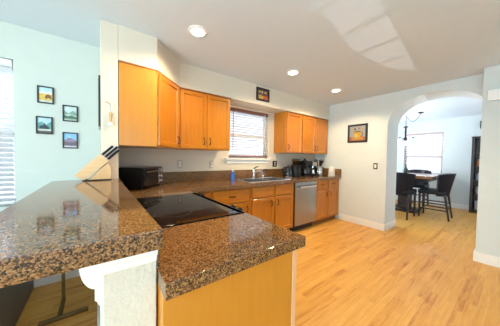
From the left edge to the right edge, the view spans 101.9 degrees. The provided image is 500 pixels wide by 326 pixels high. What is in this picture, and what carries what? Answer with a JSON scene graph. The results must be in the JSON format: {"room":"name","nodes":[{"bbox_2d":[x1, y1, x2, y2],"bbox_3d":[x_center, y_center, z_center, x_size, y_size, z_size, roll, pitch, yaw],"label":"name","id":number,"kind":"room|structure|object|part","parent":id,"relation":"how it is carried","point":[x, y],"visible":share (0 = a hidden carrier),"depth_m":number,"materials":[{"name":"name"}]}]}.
{"room":"kitchen","nodes":[
{"label":"kitchen","id":0,"kind":"room"},
{"bbox_2d":[0,21,99,284],"bbox_3d":[-2.975,-0.024,1.386,3.135,2.436,0.270,0,2,-37],"label":"wall","id":1,"kind":"structure","parent":0,"point":[71,67],"depth_m":1.97,"materials":[{"name":"green paint"}]},
{"bbox_2d":[0,65,15,199],"bbox_3d":[-2.612,-0.274,1.755,0.860,1.325,0.050,0,2,-37],"label":"window","id":2,"kind":"structure","parent":1,"relation":"in","point":[0,65],"depth_m":1.96,"materials":[{"name":"plastic"}]},
{"bbox_2d":[0,58,15,204],"bbox_3d":[-2.504,-0.276,1.611,0.840,1.300,0.056,0,2,-37],"label":"window blind","id":3,"kind":"object","parent":2,"relation":"attached to","point":[6,77],"visible":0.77,"depth_m":1.83,"materials":[{"name":"white plastic"}]},
{"bbox_3d":[-2.494,-0.900,1.593,0.840,0.050,0.056,0,2,-37],"label":"head rail","id":4,"kind":"part","parent":3,"relation":"part of","materials":[{"name":"white plastic"}]},
{"bbox_3d":[-2.514,0.361,1.629,0.836,0.026,0.050,0,2,-37],"label":"rail","id":5,"kind":"part","parent":3,"relation":"part of","materials":[{"name":"white plastic"}]},
{"bbox_2d":[36,116,52,133],"bbox_3d":[-1.973,-0.362,1.946,0.116,0.166,0.015,0,2,-37],"label":"framed picture","id":6,"kind":"object","parent":1,"relation":"attached to","point":[44,125],"visible":1,"depth_m":1.95},
{"bbox_2d":[37,85,53,104],"bbox_3d":[-1.960,-0.653,1.944,0.115,0.162,0.015,0,2,-37],"label":"framed picture","id":7,"kind":"object","parent":1,"relation":"attached to","point":[45,94],"visible":1,"depth_m":1.94},
{"bbox_2d":[39,87,51,102],"bbox_3d":[-1.961,-0.653,1.945,0.093,0.140,0.002,0,2,-37],"label":"print","id":8,"kind":"object","parent":7,"relation":"attached to","point":[45,93],"depth_m":1.94},
{"bbox_2d":[34,269,79,287],"bbox_3d":[-1.860,1.129,2.093,0.515,0.125,0.015,0,2,-37],"label":"baseboard","id":9,"kind":"structure","parent":1,"relation":"attached to","point":[75,273],"depth_m":2.02,"materials":[{"name":"white wood"}]},
{"bbox_2d":[62,105,77,121],"bbox_3d":[-1.821,-0.501,2.055,0.118,0.162,0.015,0,2,-37],"label":"framed picture","id":10,"kind":"object","parent":1,"relation":"attached to","point":[69,113],"visible":1,"depth_m":2.05},
{"bbox_2d":[62,132,77,148],"bbox_3d":[-1.827,-0.229,2.062,0.118,0.161,0.015,0,2,-37],"label":"framed picture","id":11,"kind":"object","parent":1,"relation":"attached to","point":[70,140],"visible":1,"depth_m":2.06},
{"bbox_2d":[100,19,156,325],"bbox_3d":[-1.010,0.004,1.476,0.143,2.436,2.190,0,2,-37],"label":"wall","id":12,"kind":"structure","parent":0,"point":[128,296],"depth_m":0.64,"materials":[{"name":"paint"}]},
{"bbox_2d":[79,265,100,305],"bbox_3d":[-0.583,0.375,0.735,0.068,0.272,0.090,0,2,-37],"label":"corbel","id":13,"kind":"object","parent":12,"relation":"attached to","point":[90,276],"visible":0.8,"depth_m":0.71,"materials":[{"name":"white wood"}]},
{"bbox_2d":[97,302,99,325],"bbox_3d":[-1.055,1.161,1.413,0.015,0.125,2.070,0,2,-37],"label":"baseboard","id":14,"kind":"structure","parent":12,"relation":"attached to","point":[98,305],"depth_m":1.47,"materials":[{"name":"white wood"}]},
{"bbox_2d":[98,91,98,126],"bbox_3d":[-1.389,-0.540,1.857,0.002,0.400,0.250,0,2,-37],"label":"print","id":15,"kind":"object","parent":12,"relation":"attached to","point":[98,91],"depth_m":1.76,"materials":[{"name":"paper"}]},
{"bbox_2d":[98,75,100,129],"bbox_3d":[-1.383,-0.540,1.861,0.015,0.440,0.290,0,2,-37],"label":"wall frame","id":16,"kind":"object","parent":12,"relation":"attached to","point":[99,98],"visible":0.91,"depth_m":1.75,"materials":[{"name":"wood"}]},
{"bbox_2d":[105,102,111,125],"bbox_3d":[-1.231,-0.429,1.766,0.053,0.204,0.028,0,2,-37],"label":"bottle opener","id":17,"kind":"object","parent":12,"relation":"hanging from","point":[110,112],"visible":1,"depth_m":1.77,"materials":[{"name":"metal"}]},
{"bbox_2d":[96,250,157,275],"bbox_3d":[-0.802,0.255,1.192,0.155,0.067,1.505,0,2,-37],"label":"trim","id":18,"kind":"structure","parent":12,"relation":"on","point":[109,267],"depth_m":0.59,"materials":[{"name":"white wood"}]},
{"bbox_2d":[0,178,162,287],"bbox_3d":[-0.894,0.194,1.080,0.434,0.058,1.564,0,2,-37],"label":"countertop","id":19,"kind":"structure","parent":18,"relation":"on","point":[59,227],"depth_m":0.57,"materials":[{"name":"stone"}]},
{"bbox_2d":[74,154,111,180],"bbox_3d":[-1.293,0.034,1.677,0.240,0.216,0.100,0,2,-37],"label":"knife block","id":20,"kind":"object","parent":19,"relation":"on","point":[104,173],"visible":1,"depth_m":1.65,"materials":[{"name":"brown wood"}]},
{"bbox_2d":[101,146,113,155],"bbox_3d":[-1.196,-0.104,1.701,0.088,0.090,0.015,0,2,-37],"label":"kitchen knife","id":21,"kind":"object","parent":20,"relation":"in","point":[110,147],"visible":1,"depth_m":1.70,"materials":[{"name":"metal"}]},
{"bbox_2d":[104,146,117,157],"bbox_3d":[-1.175,-0.093,1.717,0.102,0.104,0.015,0,2,-37],"label":"kitchen knife","id":22,"kind":"object","parent":20,"relation":"in","point":[116,147],"visible":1,"depth_m":1.71,"materials":[{"name":"metal"}]},
{"bbox_2d":[107,149,119,159],"bbox_3d":[-1.172,-0.071,1.739,0.095,0.097,0.015,0,2,-37],"label":"kitchen knife","id":23,"kind":"object","parent":20,"relation":"in","point":[118,150],"visible":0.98,"depth_m":1.73,"materials":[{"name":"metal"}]},
{"bbox_2d":[118,60,179,148],"bbox_3d":[-1.129,-0.552,2.290,0.643,0.758,0.705,0,2,-37],"label":"upper cabinet","id":24,"kind":"object","parent":12,"relation":"attached to","point":[148,100],"visible":0.97,"depth_m":1.96,"materials":[{"name":"brown wood"}]},
{"bbox_3d":[-0.949,-0.916,2.105,0.161,0.014,0.731,2,2,26],"label":"moulding","id":25,"kind":"part","parent":24,"relation":"part of","materials":[{"name":"brown wood"}]},
{"bbox_3d":[-0.889,-0.542,2.243,0.020,0.724,0.434,1,2,6],"label":"door","id":26,"kind":"part","parent":24,"relation":"part of","materials":[{"name":"brown wood"}]},
{"bbox_2d":[156,249,159,268],"bbox_3d":[-0.410,0.289,0.808,0.010,0.096,0.384,0,2,-37],"label":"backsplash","id":27,"kind":"structure","parent":12,"relation":"attached to","point":[158,256],"depth_m":0.65,"materials":[{"name":"stone"}]},
{"bbox_2d":[118,105,315,171],"bbox_3d":[0.092,-0.044,3.768,4.500,2.436,0.150,0,2,-37],"label":"wall","id":28,"kind":"structure","parent":0,"point":[193,160],"depth_m":3.05,"materials":[{"name":"beige paint"}]},
{"bbox_2d":[177,160,182,167],"bbox_3d":[-0.988,0.013,2.858,0.072,0.115,0.009,0,2,-37],"label":"wall outlet","id":29,"kind":"object","parent":28,"relation":"attached to","point":[179,162],"visible":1,"depth_m":2.85,"materials":[{"name":"white plastic"}]},
{"bbox_2d":[174,87,230,150],"bbox_3d":[-0.670,-0.561,2.836,0.743,0.758,0.383,0,2,-37],"label":"upper cabinet","id":30,"kind":"object","parent":28,"relation":"attached to","point":[204,118],"visible":0.97,"depth_m":2.68,"materials":[{"name":"brown wood"}]},
{"bbox_3d":[-0.722,-0.550,2.609,0.346,0.724,0.020,0,2,-37],"label":"door","id":31,"kind":"part","parent":30,"relation":"part of","materials":[{"name":"brown wood"}]},
{"bbox_3d":[-0.574,-0.928,2.704,0.743,0.014,0.022,0,2,-37],"label":"moulding","id":32,"kind":"part","parent":30,"relation":"part of","materials":[{"name":"brown wood"}]},
{"bbox_3d":[-0.434,-0.552,2.825,0.346,0.724,0.020,0,2,-37],"label":"door","id":33,"kind":"part","parent":30,"relation":"part of","materials":[{"name":"brown wood"}]},
{"bbox_2d":[209,161,213,167],"bbox_3d":[-0.598,0.021,3.152,0.072,0.115,0.009,0,2,-37],"label":"wall outlet","id":34,"kind":"object","parent":28,"relation":"attached to","point":[211,163],"visible":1,"depth_m":3.15,"materials":[{"name":"white plastic"}]},
{"bbox_2d":[163,168,312,182],"bbox_3d":[-0.037,0.191,3.576,3.931,0.146,0.012,0,2,-37],"label":"backsplash","id":35,"kind":"structure","parent":28,"relation":"attached to","point":[168,177],"depth_m":3.16,"materials":[{"name":"stone"}]},
{"bbox_2d":[229,111,265,157],"bbox_3d":[-0.061,-0.506,3.677,0.870,0.840,0.050,0,2,-37],"label":"window","id":36,"kind":"structure","parent":28,"relation":"in","point":[263,154],"depth_m":3.76,"materials":[{"name":"plastic"}]},
{"bbox_2d":[229,107,267,156],"bbox_3d":[-0.009,-0.516,3.608,0.850,0.815,0.073,0,2,-37],"label":"window blind","id":37,"kind":"object","parent":36,"relation":"attached to","point":[236,110],"visible":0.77,"depth_m":3.58,"materials":[{"name":"white plastic"}]},
{"bbox_3d":[-0.020,-0.122,3.626,0.846,0.026,0.050,0,2,-37],"label":"rail","id":38,"kind":"part","parent":37,"relation":"part of","materials":[{"name":"white plastic"}]},
{"bbox_3d":[-0.008,-0.898,3.604,0.850,0.050,0.056,0,2,-37],"label":"head rail","id":39,"kind":"part","parent":37,"relation":"part of","materials":[{"name":"brown wood"}]},
{"bbox_2d":[225,158,270,163],"bbox_3d":[-0.032,-0.039,3.600,0.960,0.092,0.140,0,2,-37],"label":"trim","id":40,"kind":"structure","parent":28,"relation":"attached to","point":[228,160],"depth_m":3.52,"materials":[{"name":"white wood"}]},
{"bbox_2d":[274,111,302,152],"bbox_3d":[0.750,-0.569,3.921,0.448,0.758,0.355,0,2,-37],"label":"upper cabinet","id":41,"kind":"object","parent":28,"relation":"attached to","point":[287,124],"visible":1,"depth_m":3.81,"materials":[{"name":"brown wood"}]},
{"bbox_3d":[0.837,-0.560,3.816,0.417,0.724,0.020,0,2,-37],"label":"door","id":42,"kind":"part","parent":41,"relation":"part of","materials":[{"name":"brown wood"}]},
{"bbox_2d":[290,114,328,153],"bbox_3d":[1.283,-0.572,4.322,0.883,0.758,0.355,0,2,-37],"label":"upper cabinet","id":43,"kind":"object","parent":28,"relation":"attached to","point":[314,129],"visible":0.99,"depth_m":4.17,"materials":[{"name":"brown wood"}]},
{"bbox_3d":[1.190,-0.562,4.082,0.407,0.724,0.020,0,2,-37],"label":"door","id":44,"kind":"part","parent":43,"relation":"part of","materials":[{"name":"brown wood"}]},
{"bbox_3d":[1.532,-0.564,4.339,0.417,0.724,0.020,0,2,-37],"label":"door","id":45,"kind":"part","parent":43,"relation":"part of","materials":[{"name":"brown wood"}]},
{"bbox_2d":[118,25,329,119],"bbox_3d":[0.190,-1.094,3.266,3.937,0.306,0.702,0,2,-37],"label":"wall","id":46,"kind":"structure","parent":0,"point":[135,47],"depth_m":2.68,"materials":[{"name":"beige paint"}]},
{"bbox_2d":[256,87,269,102],"bbox_3d":[0.211,-1.108,3.292,0.273,0.207,0.017,0,2,-37],"label":"framed picture","id":47,"kind":"object","parent":46,"relation":"attached to","point":[262,94],"visible":1,"depth_m":3.28},
{"bbox_2d":[258,88,267,100],"bbox_3d":[0.211,-1.108,3.291,0.229,0.163,0.004,0,2,-37],"label":"print","id":48,"kind":"object","parent":47,"relation":"attached to","point":[262,93],"depth_m":3.29},
{"bbox_2d":[0,0,499,122],"bbox_3d":[1.546,-1.243,1.783,11.050,0.120,5.010,0,2,-37],"label":"ceiling","id":49,"kind":"structure","parent":0,"point":[364,49],"depth_m":1.93,"materials":[{"name":"paint"}]},
{"bbox_2d":[188,25,207,36],"bbox_3d":[-0.480,-1.209,1.871,0.176,0.016,0.176,0,2,-37],"label":"recessed light","id":50,"kind":"object","parent":49,"relation":"in","point":[196,30],"visible":1,"depth_m":1.85,"materials":[{"name":"white plastic"}]},
{"bbox_2d":[191,28,204,35],"bbox_3d":[-0.480,-1.206,1.871,0.122,0.011,0.122,0,2,-37],"label":"diffuser","id":51,"kind":"object","parent":50,"relation":"attached to","point":[194,31],"depth_m":1.86,"materials":[{"name":"white plastic"}]},
{"bbox_2d":[286,69,299,74],"bbox_3d":[0.579,-1.217,2.731,0.176,0.016,0.176,0,2,-37],"label":"recessed light","id":52,"kind":"object","parent":49,"relation":"in","point":[292,71],"visible":1,"depth_m":2.71,"materials":[{"name":"white plastic"}]},
{"bbox_2d":[330,88,341,91],"bbox_3d":[1.451,-1.223,3.420,0.176,0.016,0.176,0,2,-37],"label":"recessed light","id":53,"kind":"object","parent":49,"relation":"in","point":[335,89],"visible":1,"depth_m":3.40,"materials":[{"name":"white plastic"}]},
{"bbox_2d":[397,112,423,144],"bbox_3d":[4.031,-0.854,5.099,0.453,0.768,0.525,0,2,-37],"label":"chandelier","id":54,"kind":"object","parent":49,"relation":"hanging from","point":[412,140],"visible":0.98,"depth_m":5.13,"materials":[{"name":"brown metal"}]},
{"bbox_3d":[3.973,-0.755,5.174,0.100,0.380,0.098,0,2,-37],"label":"stem","id":55,"kind":"part","parent":54,"relation":"part of","materials":[{"name":"brown metal"}]},
{"bbox_3d":[4.063,-0.543,5.050,0.176,0.150,0.174,0,2,-37],"label":"lamp shade","id":56,"kind":"part","parent":54,"relation":"part of","materials":[{"name":"white glass"}]},
{"bbox_2d":[16,199,499,325],"bbox_3d":[1.506,1.302,1.856,11.050,0.100,5.010,0,2,-37],"label":"floor","id":57,"kind":"structure","parent":0,"point":[421,270],"depth_m":2.11,"materials":[{"name":"brown wood"}]},
{"bbox_2d":[0,280,33,325],"bbox_3d":[-1.851,0.852,1.205,0.545,0.730,1.397,0,2,-37],"label":"sideboard","id":58,"kind":"object","parent":57,"relation":"on","point":[13,298],"visible":0.22,"depth_m":1.47,"materials":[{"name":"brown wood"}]},
{"bbox_2d":[38,272,87,325],"bbox_3d":[-1.525,0.921,1.683,0.300,0.575,0.300,0,2,-37],"label":"side table","id":59,"kind":"object","parent":57,"relation":"on","point":[60,316],"visible":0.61,"depth_m":1.62,"materials":[{"name":"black wood"}]},
{"bbox_3d":[-1.631,0.919,1.772,0.023,0.530,0.023,0,2,-37],"label":"post","id":60,"kind":"part","parent":59,"relation":"part of","materials":[{"name":"black metal"}]},
{"bbox_2d":[136,192,244,227],"bbox_3d":[-0.514,0.766,1.521,0.667,0.926,0.844,0,2,-37],"label":"range","id":61,"kind":"object","parent":57,"relation":"on","point":[167,211],"visible":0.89,"depth_m":1.38,"materials":[{"name":"black glass"}]},
{"bbox_3d":[-0.488,0.314,1.298,0.230,0.001,0.230,0,2,-37],"label":"burner","id":62,"kind":"part","parent":61,"relation":"part of","materials":[{"name":"black glass"}]},
{"bbox_3d":[-0.283,0.372,1.679,0.105,0.131,0.838,0,2,-37],"label":"control panel","id":63,"kind":"part","parent":61,"relation":"part of","materials":[{"name":"black glass"}]},
{"bbox_2d":[194,191,210,198],"bbox_3d":[-0.947,0.767,2.324,0.956,0.864,0.950,0,2,-37],"label":"base cabinet","id":64,"kind":"object","parent":57,"relation":"on","point":[206,193],"visible":0.16,"depth_m":2.46,"materials":[{"name":"brown wood"}]},
{"bbox_2d":[127,175,340,197],"bbox_3d":[0.245,0.303,3.202,3.931,0.048,0.955,0,2,-37],"label":"countertop","id":65,"kind":"structure","parent":64,"relation":"on","point":[174,188],"depth_m":2.60,"materials":[{"name":"stone"}]},
{"bbox_2d":[118,166,162,189],"bbox_3d":[-1.233,0.162,2.351,0.327,0.235,0.410,1,2,5],"label":"toaster oven","id":66,"kind":"object","parent":65,"relation":"on","point":[141,177],"visible":0.93,"depth_m":2.16,"materials":[{"name":"black metal"}]},
{"bbox_3d":[-1.114,0.159,2.291,0.014,0.178,0.288,1,2,5],"label":"door","id":67,"kind":"part","parent":66,"relation":"part of","materials":[{"name":"black glass"}]},
{"bbox_3d":[-1.099,0.153,2.489,0.010,0.190,0.099,1,2,5],"label":"control panel","id":68,"kind":"part","parent":66,"relation":"part of","materials":[{"name":"metal"}]},
{"bbox_2d":[231,169,234,179],"bbox_3d":[-0.275,0.184,3.219,0.066,0.169,0.066,0,2,-37],"label":"soap bottle","id":69,"kind":"object","parent":65,"relation":"on","point":[232,171],"visible":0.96,"depth_m":3.19,"materials":[{"name":"blue plastic"}]},
{"bbox_2d":[252,166,262,177],"bbox_3d":[0.137,0.158,3.482,0.120,0.209,0.236,0,2,-37],"label":"kitchen faucet","id":70,"kind":"object","parent":65,"relation":"on","point":[253,169],"visible":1,"depth_m":3.51,"materials":[{"name":"silver metal"}]},
{"bbox_2d":[235,177,289,182],"bbox_3d":[0.189,0.359,3.376,0.850,0.184,0.507,0,2,-37],"label":"sink","id":71,"kind":"object","parent":65,"relation":"in","point":[256,179],"visible":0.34,"depth_m":3.43,"materials":[{"name":"metal"}]},
{"bbox_3d":[0.045,0.364,3.235,0.358,0.178,0.388,0,2,-37],"label":"bowl","id":72,"kind":"part","parent":71,"relation":"part of","materials":[{"name":"metal"}]},
{"bbox_3d":[0.364,0.362,3.475,0.358,0.178,0.388,0,2,-37],"label":"bowl","id":73,"kind":"part","parent":71,"relation":"part of","materials":[{"name":"metal"}]},
{"bbox_2d":[283,166,292,177],"bbox_3d":[0.698,0.159,3.796,0.199,0.220,0.175,1,2,0],"label":"kettle","id":74,"kind":"object","parent":65,"relation":"on","point":[287,171],"visible":0.99,"depth_m":3.73,"materials":[{"name":"metal"}]},
{"bbox_2d":[291,159,300,176],"bbox_3d":[0.891,0.090,3.954,0.224,0.354,0.224,0,2,-37],"label":"coffee grinder","id":75,"kind":"object","parent":65,"relation":"on","point":[296,168],"visible":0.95,"depth_m":3.87,"materials":[{"name":"black plastic"}]},
{"bbox_2d":[299,159,311,176],"bbox_3d":[1.109,0.088,4.089,0.230,0.357,0.287,0,2,-37],"label":"coffee maker","id":76,"kind":"object","parent":65,"relation":"on","point":[305,171],"visible":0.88,"depth_m":4.01,"materials":[{"name":"black plastic"}]},
{"bbox_2d":[305,162,318,175],"bbox_3d":[1.310,0.123,4.238,0.160,0.285,0.312,0,2,-37],"label":"espresso machine","id":77,"kind":"object","parent":65,"relation":"on","point":[312,171],"visible":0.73,"depth_m":4.20,"materials":[{"name":"silver plastic"}]},
{"bbox_2d":[313,159,324,175],"bbox_3d":[1.492,0.089,4.388,0.232,0.350,0.190,0,2,-37],"label":"brewer","id":78,"kind":"object","parent":65,"relation":"on","point":[319,161],"visible":0.86,"depth_m":4.32,"materials":[{"name":"metal"}]},
{"bbox_2d":[322,168,340,175],"bbox_3d":[1.722,0.192,4.497,0.012,0.146,0.630,0,2,-37],"label":"side splash","id":79,"kind":"object","parent":65,"relation":"on","point":[337,171],"visible":0.58,"depth_m":4.34,"materials":[{"name":"stone"}]},
{"bbox_2d":[328,166,334,175],"bbox_3d":[1.735,0.166,4.305,0.100,0.210,0.114,0,2,-37],"label":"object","id":80,"kind":"object","parent":65,"relation":"on","point":[331,172],"visible":1,"depth_m":4.28,"materials":[{"name":"beige ceramic"}]},
{"bbox_2d":[156,250,296,325],"bbox_3d":[-0.144,0.818,0.988,0.639,0.864,0.439,0,2,-37],"label":"base cabinet","id":81,"kind":"object","parent":57,"relation":"on","point":[263,294],"visible":0.32,"depth_m":0.79,"materials":[{"name":"brown wood"}]},
{"bbox_2d":[156,213,305,300],"bbox_3d":[-0.134,0.313,0.956,0.629,0.144,0.481,0,2,-37],"label":"countertop","id":82,"kind":"structure","parent":81,"relation":"on","point":[195,255],"depth_m":0.82,"materials":[{"name":"stone"}]},
{"bbox_2d":[211,187,248,213],"bbox_3d":[-0.416,0.759,2.913,0.598,0.864,0.646,0,2,-37],"label":"base cabinet","id":83,"kind":"object","parent":57,"relation":"on","point":[239,197],"visible":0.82,"depth_m":2.70,"materials":[{"name":"brown wood"}]},
{"bbox_3d":[-0.237,0.448,2.682,0.555,0.175,0.020,0,2,-37],"label":"drawer","id":84,"kind":"part","parent":83,"relation":"part of","materials":[{"name":"brown wood"}]},
{"bbox_3d":[-0.242,0.815,2.693,0.555,0.520,0.020,0,2,-37],"label":"door","id":85,"kind":"part","parent":83,"relation":"part of","materials":[{"name":"brown wood"}]},
{"bbox_2d":[249,183,293,229],"bbox_3d":[0.198,0.755,3.374,0.932,0.864,0.646,0,2,-37],"label":"base cabinet","id":86,"kind":"object","parent":57,"relation":"on","point":[273,204],"visible":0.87,"depth_m":3.16,"materials":[{"name":"brown wood"}]},
{"bbox_3d":[0.191,0.800,3.019,0.420,0.545,0.020,0,2,-37],"label":"door","id":87,"kind":"part","parent":86,"relation":"part of","materials":[{"name":"brown wood"}]},
{"bbox_3d":[0.554,0.798,3.291,0.407,0.545,0.020,0,2,-37],"label":"door","id":88,"kind":"part","parent":86,"relation":"part of","materials":[{"name":"brown wood"}]},
{"bbox_2d":[290,181,316,230],"bbox_3d":[0.827,0.753,3.822,0.600,0.862,0.678,0,2,-37],"label":"dishwasher","id":89,"kind":"object","parent":57,"relation":"on","point":[304,195],"visible":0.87,"depth_m":3.57,"materials":[{"name":"silver metal"}]},
{"bbox_3d":[0.991,0.366,3.601,0.592,0.067,0.038,0,2,-37],"label":"control panel","id":90,"kind":"part","parent":89,"relation":"part of","materials":[{"name":"metal"}]},
{"bbox_2d":[312,179,338,224],"bbox_3d":[1.385,0.748,4.268,0.816,0.864,0.646,0,2,-37],"label":"base cabinet","id":91,"kind":"object","parent":57,"relation":"on","point":[327,191],"visible":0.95,"depth_m":4.01,"materials":[{"name":"brown wood"}]},
{"bbox_3d":[1.389,0.788,3.919,0.348,0.555,0.020,0,2,-37],"label":"door","id":92,"kind":"part","parent":91,"relation":"part of","materials":[{"name":"brown wood"}]},
{"bbox_3d":[1.395,0.418,3.909,0.348,0.145,0.020,0,2,-37],"label":"drawer","id":93,"kind":"part","parent":91,"relation":"part of","materials":[{"name":"brown wood"}]},
{"bbox_3d":[1.693,0.786,4.148,0.348,0.555,0.020,0,2,-37],"label":"door","id":94,"kind":"part","parent":91,"relation":"part of","materials":[{"name":"brown wood"}]},
{"bbox_3d":[1.699,0.416,4.137,0.348,0.145,0.020,0,2,-37],"label":"drawer","id":95,"kind":"part","parent":91,"relation":"part of","materials":[{"name":"brown wood"}]},
{"bbox_2d":[395,172,416,219],"bbox_3d":[3.395,0.703,4.585,0.585,1.000,0.580,0,2,-37],"label":"counter chair","id":96,"kind":"object","parent":57,"relation":"on","point":[404,181],"visible":0.61,"depth_m":4.36,"materials":[{"name":"black leather"}]},
{"bbox_3d":[3.277,0.454,4.487,0.282,0.500,0.580,0,2,-37],"label":"backrest","id":97,"kind":"part","parent":96,"relation":"part of","materials":[{"name":"black wicker"}]},
{"bbox_3d":[3.361,0.940,4.313,0.109,0.540,0.040,0,2,-37],"label":"leg","id":98,"kind":"part","parent":96,"relation":"part of","materials":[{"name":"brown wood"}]},
{"bbox_3d":[3.442,0.625,4.618,0.470,0.095,0.470,0,2,-37],"label":"seat","id":99,"kind":"part","parent":96,"relation":"part of","materials":[{"name":"black leather"}]},
{"bbox_3d":[3.720,0.938,4.583,0.040,0.540,0.040,0,2,-37],"label":"leg","id":100,"kind":"part","parent":96,"relation":"part of","materials":[{"name":"brown wood"}]},
{"bbox_2d":[395,172,439,213],"bbox_3d":[3.957,0.733,5.173,1.200,0.925,1.260,0,2,-37],"label":"dining table","id":101,"kind":"object","parent":57,"relation":"on","point":[420,177],"visible":0.23,"depth_m":4.97,"materials":[{"name":"brown wood"}]},
{"bbox_2d":[402,164,408,172],"bbox_3d":[3.847,0.149,5.016,0.132,0.246,0.132,0,2,-37],"label":"vase","id":102,"kind":"object","parent":101,"relation":"on","point":[405,169],"visible":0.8,"depth_m":4.98,"materials":[{"name":"green glass"}]},
{"bbox_2d":[409,170,431,206],"bbox_3d":[4.649,0.692,5.654,0.585,1.000,0.580,0,2,-37],"label":"counter chair","id":103,"kind":"object","parent":57,"relation":"on","point":[416,184],"visible":0.46,"depth_m":5.60,"materials":[{"name":"black leather"}]},
{"bbox_3d":[4.775,0.442,5.738,0.282,0.500,0.580,0,2,-37],"label":"backrest","id":104,"kind":"part","parent":103,"relation":"part of","materials":[{"name":"black leather"}]},
{"bbox_3d":[4.605,0.615,5.617,0.470,0.095,0.470,0,2,-37],"label":"seat","id":105,"kind":"part","parent":103,"relation":"part of","materials":[{"name":"black leather"}]},
{"bbox_2d":[418,173,455,221],"bbox_3d":[4.177,0.717,4.533,0.580,1.000,0.585,0,2,-39],"label":"counter chair","id":106,"kind":"object","parent":57,"relation":"on","point":[445,181],"visible":1,"depth_m":4.34,"materials":[{"name":"black leather"}]},
{"bbox_3d":[3.853,0.940,4.612,0.040,0.540,0.040,0,2,-39],"label":"leg","id":107,"kind":"part","parent":106,"relation":"part of","materials":[{"name":"brown wood"}]},
{"bbox_3d":[4.143,0.637,4.576,0.470,0.095,0.470,0,2,-39],"label":"seat","id":108,"kind":"part","parent":106,"relation":"part of","materials":[{"name":"black leather"}]},
{"bbox_3d":[4.276,0.472,4.407,0.580,0.500,0.282,0,2,-39],"label":"backrest","id":109,"kind":"part","parent":106,"relation":"part of","materials":[{"name":"black wicker"}]},
{"bbox_3d":[4.133,0.954,4.262,0.040,0.540,0.109,0,2,-39],"label":"leg","id":110,"kind":"part","parent":106,"relation":"part of","materials":[{"name":"brown wood"}]},
{"bbox_3d":[4.454,0.952,4.518,0.040,0.540,0.109,0,2,-39],"label":"leg","id":111,"kind":"part","parent":106,"relation":"part of","materials":[{"name":"brown wood"}]},
{"bbox_2d":[469,136,480,212],"bbox_3d":[5.801,0.301,4.748,0.340,1.870,0.855,0,2,-37],"label":"display cabinet","id":112,"kind":"object","parent":57,"relation":"on","point":[475,154],"visible":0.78,"depth_m":4.99,"materials":[{"name":"brown wood"}]},
{"bbox_3d":[5.569,0.306,5.065,0.330,1.835,0.050,0,2,-37],"label":"panel","id":113,"kind":"part","parent":112,"relation":"part of","materials":[{"name":"brown wood"}]},
{"bbox_3d":[5.931,0.288,4.846,0.015,1.775,0.735,0,2,-37],"label":"panel","id":114,"kind":"part","parent":112,"relation":"part of","materials":[{"name":"brown wood"}]},
{"bbox_2d":[315,74,483,223],"bbox_3d":[2.817,0.007,3.472,0.500,2.436,3.600,0,2,-37],"label":"wall","id":115,"kind":"structure","parent":0,"point":[366,192],"depth_m":3.79,"materials":[{"name":"paint"}]},
{"bbox_2d":[347,123,367,142],"bbox_3d":[2.106,-0.581,3.979,0.021,0.356,0.377,0,2,-37],"label":"framed picture","id":116,"kind":"object","parent":115,"relation":"attached to","point":[357,133],"visible":1,"depth_m":3.98},
{"bbox_2d":[349,125,365,140],"bbox_3d":[2.105,-0.581,3.979,0.005,0.284,0.305,0,2,-37],"label":"print","id":117,"kind":"object","parent":116,"relation":"attached to","point":[356,132],"depth_m":3.98},
{"bbox_2d":[339,213,395,230],"bbox_3d":[2.352,1.138,4.100,0.530,0.125,0.851,0,2,-37],"label":"baseboard","id":118,"kind":"structure","parent":115,"relation":"attached to","point":[371,224],"depth_m":3.85,"materials":[{"name":"white wood"}]},
{"bbox_2d":[373,163,377,168],"bbox_3d":[2.306,0.058,3.728,0.010,0.115,0.072,0,2,-37],"label":"light switch","id":119,"kind":"object","parent":115,"relation":"attached to","point":[375,165],"visible":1,"depth_m":3.72,"materials":[{"name":"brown plastic"}]},
{"bbox_2d":[396,115,481,204],"bbox_3d":[5.803,0.005,5.192,0.160,2.436,4.760,0,2,-37],"label":"wall","id":120,"kind":"structure","parent":0,"point":[459,132],"depth_m":5.46,"materials":[{"name":"paint"}]},
{"bbox_2d":[405,134,443,173],"bbox_3d":[5.181,-0.277,6.059,0.050,1.210,0.890,0,2,-37],"label":"window","id":121,"kind":"structure","parent":120,"relation":"in","point":[432,134],"depth_m":5.95,"materials":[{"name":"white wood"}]},
{"bbox_2d":[404,132,443,173],"bbox_3d":[5.125,-0.286,6.016,0.064,1.190,0.880,0,2,-37],"label":"window blind","id":122,"kind":"object","parent":121,"relation":"attached to","point":[434,133],"visible":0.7,"depth_m":5.96,"materials":[{"name":"white plastic"}]},
{"bbox_3d":[5.134,-0.856,6.000,0.056,0.050,0.880,0,2,-37],"label":"head rail","id":123,"kind":"part","parent":122,"relation":"part of","materials":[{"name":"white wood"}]},
{"bbox_2d":[396,195,468,209],"bbox_3d":[5.328,1.163,4.875,0.990,0.125,4.450,0,2,-37],"label":"baseboard","id":124,"kind":"structure","parent":120,"relation":"attached to","point":[453,205],"depth_m":5.46,"materials":[{"name":"white wood"}]},
{"bbox_2d":[475,65,499,256],"bbox_3d":[3.627,0.068,1.783,0.236,2.436,2.124,0,2,-37],"label":"wall","id":125,"kind":"structure","parent":0,"point":[488,205],"depth_m":2.49,"materials":[{"name":"paint"}]},
{"bbox_2d":[473,249,499,267],"bbox_3d":[3.599,1.223,1.817,0.251,0.125,2.139,0,2,-37],"label":"baseboard","id":126,"kind":"structure","parent":125,"relation":"attached to","point":[483,258],"depth_m":2.51,"materials":[{"name":"white wood"}]},
{"bbox_2d":[487,89,499,100],"bbox_3d":[3.003,-0.818,2.375,0.041,0.130,0.287,0,2,-37],"label":"door chime","id":127,"kind":"object","parent":125,"relation":"attached to","point":[493,95],"visible":1,"depth_m":2.44,"materials":[{"name":"white plastic"}]}
]}

